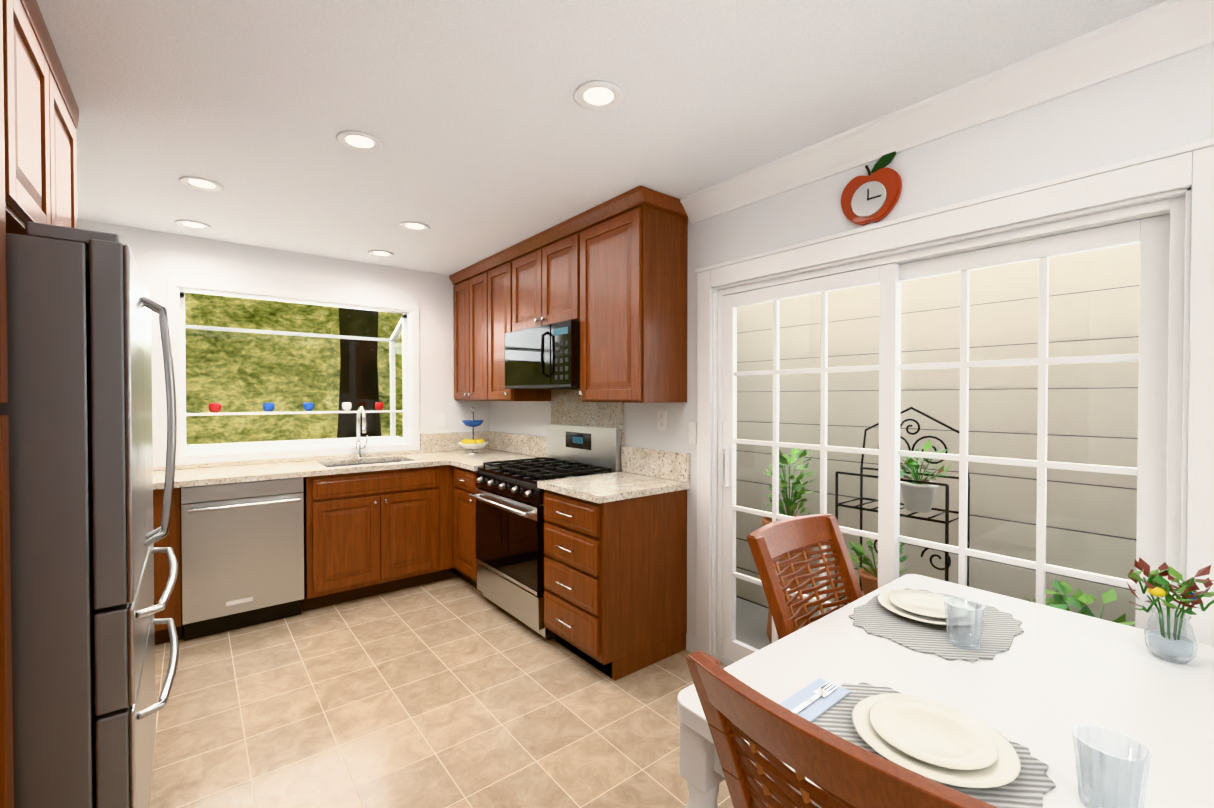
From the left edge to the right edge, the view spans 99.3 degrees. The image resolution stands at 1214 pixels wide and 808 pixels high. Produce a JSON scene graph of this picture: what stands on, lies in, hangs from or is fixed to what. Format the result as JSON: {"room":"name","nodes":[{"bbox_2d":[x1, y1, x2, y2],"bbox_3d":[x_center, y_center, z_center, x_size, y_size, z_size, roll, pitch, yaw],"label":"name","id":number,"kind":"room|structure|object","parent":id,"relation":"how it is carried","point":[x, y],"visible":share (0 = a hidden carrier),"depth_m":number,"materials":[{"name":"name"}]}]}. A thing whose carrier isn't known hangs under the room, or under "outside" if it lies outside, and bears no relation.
{"room":"kitchen","nodes":[
{"label":"kitchen","id":0,"kind":"room"},
{"bbox_2d":[16,0,63,234],"bbox_3d":[-1.763,-0.764,1.154,0.652,0.610,0.525,-1,1,-39],"label":"upper cabinet","id":1,"kind":"object","parent":0,"relation":"attached to","point":[39,114],"depth_m":1.41,"materials":[{"name":"brown wood"}]},
{"bbox_2d":[60,62,78,227],"bbox_3d":[-2.013,-0.768,1.465,0.652,0.610,0.526,-1,1,-39],"label":"upper cabinet","id":2,"kind":"object","parent":0,"relation":"attached to","point":[71,110],"depth_m":1.77,"materials":[{"name":"brown wood"}]},
{"bbox_2d":[77,219,489,466],"bbox_3d":[-2.318,0.119,3.803,3.340,2.447,0.120,-1,1,-39],"label":"wall","id":3,"kind":"structure","parent":0,"point":[160,258],"depth_m":3.80,"materials":[{"name":"white paint"}]},
{"bbox_2d":[167,278,419,464],"bbox_3d":[-2.357,-0.214,4.015,1.600,1.202,0.534,-1,1,-39],"label":"garden window","id":4,"kind":"structure","parent":3,"relation":"in","point":[408,325],"depth_m":3.95,"materials":[{"name":"white"}]},
{"bbox_2d":[208,402,383,411],"bbox_3d":[-2.340,0.022,3.989,1.174,0.065,0.074,-1,1,-39],"label":"cups","id":5,"kind":"object","parent":4,"relation":"on","point":[267,407],"visible":0.96,"depth_m":3.97,"materials":[{"name":"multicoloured ceramic"}]},
{"bbox_2d":[153,431,488,470],"bbox_3d":[-2.272,0.338,3.748,3.096,0.159,0.023,-1,1,-39],"label":"backsplash","id":6,"kind":"structure","parent":3,"relation":"attached to","point":[433,442],"depth_m":4.32,"materials":[{"name":"stone"}]},
{"bbox_2d":[148,571,732,807],"bbox_3d":[-0.155,1.426,1.131,3.340,0.100,7.020,-1,1,-39],"label":"floor","id":7,"kind":"structure","parent":0,"point":[454,690],"depth_m":2.25,"materials":[{"name":"tile"}]},
{"bbox_2d":[0,0,19,807],"bbox_3d":[-1.292,0.160,0.581,0.652,2.444,0.975,-1,1,-39],"label":"tall cabinet","id":8,"kind":"object","parent":7,"relation":"on","point":[9,86],"depth_m":1.13,"materials":[{"name":"brown wood"}]},
{"bbox_2d":[0,221,178,807],"bbox_3d":[-1.763,0.472,1.421,0.893,1.800,0.883,-1,1,-39],"label":"fridge","id":9,"kind":"object","parent":7,"relation":"on","point":[85,536],"visible":1,"depth_m":1.25,"materials":[{"name":"grey metal"}]},
{"bbox_2d":[153,487,181,644],"bbox_3d":[-2.943,0.911,2.851,0.915,0.888,0.586,-1,1,-39],"label":"base cabinet","id":10,"kind":"object","parent":7,"relation":"on","point":[173,609],"depth_m":2.88,"materials":[{"name":"brown wood"}]},
{"bbox_2d":[181,477,303,640],"bbox_3d":[-2.307,0.907,3.272,0.600,0.884,0.616,-1,1,-39],"label":"dishwasher","id":11,"kind":"object","parent":7,"relation":"on","point":[242,554],"visible":0.9,"depth_m":3.06,"materials":[{"name":"silver metal"}]},
{"bbox_2d":[421,465,448,579],"bbox_3d":[-1.092,0.894,4.268,0.611,0.888,0.699,-1,1,-39],"label":"base cabinet","id":12,"kind":"object","parent":7,"relation":"on","point":[434,479],"depth_m":3.80,"materials":[{"name":"brown wood"}]},
{"bbox_2d":[153,449,511,489],"bbox_3d":[-2.080,0.537,3.512,3.093,0.231,0.632,-1,1,-39],"label":"countertop","id":13,"kind":"structure","parent":12,"relation":"on","point":[191,477],"depth_m":3.43,"materials":[{"name":"stone"}]},
{"bbox_2d":[355,406,367,457],"bbox_3d":[-1.847,0.216,3.922,0.098,0.398,0.212,-1,1,-39],"label":"faucet","id":14,"kind":"object","parent":13,"relation":"on","point":[361,409],"visible":1,"depth_m":3.96,"materials":[{"name":"silver metal"}]},
{"bbox_2d":[457,407,488,453],"bbox_3d":[-1.118,0.220,4.307,0.256,0.382,0.256,-1,1,-39],"label":"fruit stand","id":15,"kind":"object","parent":13,"relation":"on","point":[473,444],"visible":1,"depth_m":4.25,"materials":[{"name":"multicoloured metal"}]},
{"bbox_2d":[449,465,480,587],"bbox_3d":[-0.780,0.898,3.880,0.611,0.888,0.412,-1,1,-39],"label":"base cabinet","id":16,"kind":"object","parent":7,"relation":"on","point":[462,508],"depth_m":3.74,"materials":[{"name":"brown wood"}]},
{"bbox_2d":[449,453,543,470],"bbox_3d":[-0.790,0.435,3.870,0.632,0.035,0.417,-1,1,-39],"label":"countertop","id":17,"kind":"structure","parent":16,"relation":"on","point":[470,463],"depth_m":3.88,"materials":[{"name":"stone"}]},
{"bbox_2d":[468,424,621,639],"bbox_3d":[-0.423,0.751,3.371,0.687,1.195,0.812,-1,1,-39],"label":"range","id":18,"kind":"object","parent":7,"relation":"on","point":[509,498],"visible":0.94,"depth_m":3.23,"materials":[{"name":"silver metal"}]},
{"bbox_2d":[544,489,686,680],"bbox_3d":[0.035,0.911,2.868,0.611,0.888,0.538,-1,1,-39],"label":"base cabinet","id":19,"kind":"object","parent":7,"relation":"on","point":[615,591],"depth_m":2.64,"materials":[{"name":"brown wood"}]},
{"bbox_2d":[537,471,689,503],"bbox_3d":[0.034,0.447,2.847,0.632,0.035,0.557,-1,1,-39],"label":"countertop","id":20,"kind":"structure","parent":19,"relation":"on","point":[606,487],"depth_m":2.73,"materials":[{"name":"stone"}]},
{"bbox_2d":[746,514,862,638],"bbox_3d":[0.782,0.880,1.467,0.464,0.983,0.656,-1,1,-39],"label":"chair","id":21,"kind":"object","parent":7,"relation":"on","point":[776,541],"visible":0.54,"depth_m":1.66,"materials":[{"name":"brown wood"}]},
{"bbox_2d":[685,651,997,807],"bbox_3d":[0.499,0.888,0.837,0.656,0.983,0.464,-1,1,-39],"label":"chair","id":22,"kind":"object","parent":7,"relation":"on","point":[840,772],"visible":1,"depth_m":0.68,"materials":[{"name":"brown wood"}]},
{"bbox_2d":[677,574,1213,807],"bbox_3d":[0.893,1.001,1.167,1.255,0.750,0.870,-1,1,-39],"label":"dining table","id":23,"kind":"object","parent":7,"relation":"on","point":[1046,682],"visible":0.42,"depth_m":1.15,"materials":[{"name":"white"}]},
{"bbox_2d":[812,682,1055,807],"bbox_3d":[0.563,0.625,0.947,0.341,0.004,0.382,-1,1,-39],"label":"placemat","id":24,"kind":"object","parent":23,"relation":"on","point":[1030,784],"visible":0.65,"depth_m":0.89,"materials":[{"name":"grey fabric"}]},
{"bbox_2d":[780,678,850,721],"bbox_3d":[0.435,0.617,1.082,0.170,0.008,0.070,-1,1,-39],"label":"napkin","id":25,"kind":"object","parent":24,"relation":"on","point":[814,700],"visible":0.81,"depth_m":1.08,"materials":[{"name":"blue fabric"}]},
{"bbox_2d":[851,694,1020,787],"bbox_3d":[0.591,0.609,0.944,0.260,0.028,0.260,-1,1,-39],"label":"plates","id":26,"kind":"object","parent":24,"relation":"on","point":[938,741],"visible":0.98,"depth_m":0.92,"materials":[{"name":"white ceramic"}]},
{"bbox_2d":[849,588,1023,662],"bbox_3d":[0.941,0.619,1.482,0.485,0.004,0.372,-1,1,-39],"label":"placemat","id":27,"kind":"object","parent":23,"relation":"on","point":[999,632],"visible":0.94,"depth_m":1.40,"materials":[{"name":"grey fabric"}]},
{"bbox_2d":[877,590,973,625],"bbox_3d":[0.945,0.602,1.524,0.260,0.028,0.260,-1,1,-39],"label":"plates","id":28,"kind":"object","parent":27,"relation":"on","point":[923,606],"visible":0.75,"depth_m":1.53,"materials":[{"name":"white ceramic"}]},
{"bbox_2d":[944,597,984,649],"bbox_3d":[0.921,0.566,1.331,0.089,0.105,0.088,-1,1,-39],"label":"tumbler","id":29,"kind":"object","parent":27,"relation":"on","point":[976,620],"visible":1,"depth_m":1.31,"materials":[{"name":"clear glass"}]},
{"bbox_2d":[1072,724,1151,807],"bbox_3d":[0.782,0.577,0.802,0.089,0.105,0.088,-1,1,-39],"label":"tumbler","id":30,"kind":"object","parent":23,"relation":"on","point":[1108,780],"visible":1,"depth_m":0.78,"materials":[{"name":"clear glass"}]},
{"bbox_2d":[1126,557,1213,663],"bbox_3d":[1.399,0.502,1.266,0.178,0.242,0.174,-1,1,-39],"label":"vase","id":31,"kind":"object","parent":23,"relation":"on","point":[1170,644],"visible":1,"depth_m":1.26,"materials":[{"name":"clear glass"}]},
{"bbox_2d":[36,0,1167,275],"bbox_3d":[-0.155,-1.121,1.099,3.340,0.100,7.020,-1,1,-39],"label":"ceiling","id":32,"kind":"structure","parent":0,"point":[482,126],"depth_m":1.81,"materials":[{"name":"paint"}]},
{"bbox_2d":[175,220,211,229],"bbox_3d":[-2.522,-1.091,3.148,0.176,0.009,0.176,-1,1,-39],"label":"recessed light","id":33,"kind":"object","parent":32,"relation":"in","point":[191,224],"visible":0.96,"depth_m":3.14,"materials":[{"name":"white plastic"}]},
{"bbox_2d":[179,176,223,191],"bbox_3d":[-1.997,-1.083,2.544,0.176,0.009,0.176,-1,1,-39],"label":"recessed light","id":34,"kind":"object","parent":32,"relation":"in","point":[200,183],"visible":1,"depth_m":2.54,"materials":[{"name":"white plastic"}]},
{"bbox_2d":[336,131,382,152],"bbox_3d":[-1.018,-1.078,2.125,0.176,0.009,0.176,-1,1,-39],"label":"recessed light","id":35,"kind":"object","parent":32,"relation":"in","point":[360,141],"visible":1,"depth_m":2.12,"materials":[{"name":"white plastic"}]},
{"bbox_2d":[368,250,393,256],"bbox_3d":[-1.651,-1.098,3.772,0.176,0.009,0.176,-1,1,-39],"label":"recessed light","id":36,"kind":"object","parent":32,"relation":"in","point":[380,253],"visible":0.96,"depth_m":3.77,"materials":[{"name":"white"}]},
{"bbox_2d":[400,221,429,231],"bbox_3d":[-1.182,-1.091,3.174,0.176,0.009,0.176,-1,1,-39],"label":"recessed light","id":37,"kind":"object","parent":32,"relation":"in","point":[414,226],"visible":1,"depth_m":3.17,"materials":[{"name":"white"}]},
{"bbox_2d":[574,81,623,110],"bbox_3d":[-0.029,-1.074,1.805,0.176,0.009,0.176,-1,1,-39],"label":"recessed light","id":38,"kind":"object","parent":32,"relation":"in","point":[598,95],"visible":1,"depth_m":1.80,"materials":[{"name":"white"}]},
{"bbox_2d":[490,44,1213,655],"bbox_3d":[1.137,0.141,2.078,0.120,2.447,6.900,-1,1,-39],"label":"wall","id":39,"kind":"structure","parent":0,"point":[1162,106],"depth_m":1.84,"materials":[{"name":"white paint"}]},
{"bbox_2d":[449,262,480,400],"bbox_3d":[-0.977,-0.568,4.318,0.348,1.080,0.740,-1,1,-39],"label":"upper cabinet","id":40,"kind":"object","parent":39,"relation":"attached to","point":[467,282],"depth_m":4.25,"materials":[{"name":"brown wood"}]},
{"bbox_2d":[481,248,552,400],"bbox_3d":[-0.686,-0.564,3.957,0.348,1.080,0.447,-1,1,-39],"label":"upper cabinet","id":41,"kind":"object","parent":39,"relation":"attached to","point":[495,268],"depth_m":3.86,"materials":[{"name":"brown wood"}]},
{"bbox_2d":[509,218,572,331],"bbox_3d":[-0.289,-0.797,3.461,0.348,0.600,0.820,-1,1,-39],"label":"upper cabinet","id":42,"kind":"object","parent":39,"relation":"attached to","point":[541,266],"depth_m":3.34,"materials":[{"name":"brown wood"}]},
{"bbox_2d":[505,320,579,388],"bbox_3d":[-0.330,-0.300,3.434,0.450,0.391,0.812,-1,1,-39],"label":"microwave","id":43,"kind":"object","parent":42,"relation":"attached to","point":[544,357],"visible":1,"depth_m":3.21,"materials":[{"name":"black"}]},
{"bbox_2d":[489,390,689,482],"bbox_3d":[-0.305,0.158,3.755,0.020,0.519,2.400,-1,1,-39],"label":"backsplash","id":44,"kind":"structure","parent":39,"relation":"attached to","point":[569,407],"depth_m":3.43,"materials":[{"name":"stone"}]},
{"bbox_2d":[573,186,687,402],"bbox_3d":[0.137,-0.551,2.934,0.348,1.080,0.540,-1,1,-39],"label":"upper cabinet","id":45,"kind":"object","parent":39,"relation":"attached to","point":[610,275],"depth_m":2.75,"materials":[{"name":"brown wood"}]},
{"bbox_2d":[657,410,666,430],"bbox_3d":[0.318,0.095,2.990,0.008,0.115,0.070,-1,1,-39],"label":"electrical outlet plate","id":46,"kind":"object","parent":39,"relation":"attached to","point":[661,420],"depth_m":2.99,"materials":[{"name":"white plastic"}]},
{"bbox_2d":[686,633,695,652],"bbox_3d":[0.605,1.343,0.186,3.100,0.090,4.358,-1,1,-39],"label":"baseboard","id":47,"kind":"structure","parent":39,"relation":"attached to","point":[690,642],"depth_m":2.82,"materials":[{"name":"white"}]},
{"bbox_2d":[841,151,901,225],"bbox_3d":[1.046,-0.854,2.056,0.029,0.265,0.232,-1,1,-39],"label":"clock","id":48,"kind":"object","parent":39,"relation":"attached to","point":[871,198],"visible":0.98,"depth_m":2.04,"materials":[{"name":"red"}]},
{"bbox_2d":[680,0,1213,223],"bbox_3d":[1.784,-1.013,1.088,0.095,0.115,4.330,-1,1,-39],"label":"crown molding","id":49,"kind":"structure","parent":39,"relation":"attached to","point":[1163,31],"depth_m":1.71,"materials":[{"name":"white wood"}]},
{"bbox_2d":[695,138,1213,665],"bbox_3d":[1.109,0.326,2.094,0.137,2.077,1.863,-1,1,-39],"label":"door frame","id":50,"kind":"structure","parent":39,"relation":"attached to","point":[1155,230],"depth_m":1.75,"materials":[{"name":"white"}]},
{"label":"outside","id":51,"kind":"structure","parent":0,"visible":0},
{"bbox_2d":[736,597,770,649],"bbox_3d":[-1.793,1.405,3.676,22.000,0.119,20.000,-1,1,-39],"label":"ground","id":52,"kind":"structure","parent":51,"point":[755,633],"depth_m":3.18,"materials":[{"name":"grey concrete"}]},
{"bbox_2d":[184,292,402,444],"bbox_3d":[-3.848,-3.197,6.971,21.000,9.000,5.400,-1,1,-39],"label":"hillside","id":53,"kind":"structure","parent":52,"relation":"on","point":[224,337],"depth_m":8.20,"materials":[{"name":"green plant"}]},
{"bbox_2d":[337,308,380,437],"bbox_3d":[-3.207,-1.336,6.037,3.800,5.297,2.207,-1,1,-39],"label":"tree","id":54,"kind":"object","parent":52,"relation":"on","point":[372,421],"depth_m":5.82,"materials":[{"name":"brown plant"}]},
{"bbox_2d":[762,448,815,642],"bbox_3d":[1.032,0.790,2.912,0.312,1.128,0.300,-1,1,-39],"label":"potted plant","id":55,"kind":"object","parent":52,"relation":"on","point":[799,490],"depth_m":2.87,"materials":[{"name":"green plant"}]},
{"bbox_2d":[835,407,969,604],"bbox_3d":[1.389,0.687,2.463,0.287,1.346,0.508,-1,1,-39],"label":"plant stand","id":56,"kind":"object","parent":52,"relation":"on","point":[914,502],"depth_m":2.42,"materials":[{"name":"black metal"}]},
{"bbox_2d":[736,244,1139,626],"bbox_3d":[2.233,-0.464,2.080,0.200,3.688,9.500,-1,1,-39],"label":"siding","id":57,"kind":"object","parent":52,"relation":"on","point":[981,519],"depth_m":2.47,"materials":[{"name":"beige paint"}]},
{"bbox_2d":[1025,579,1134,624],"bbox_3d":[1.962,1.042,1.790,0.439,0.652,0.833,-1,1,-39],"label":"shrub","id":58,"kind":"object","parent":52,"relation":"on","point":[1061,586],"depth_m":2.05,"materials":[{"name":"green plant"}]}
]}

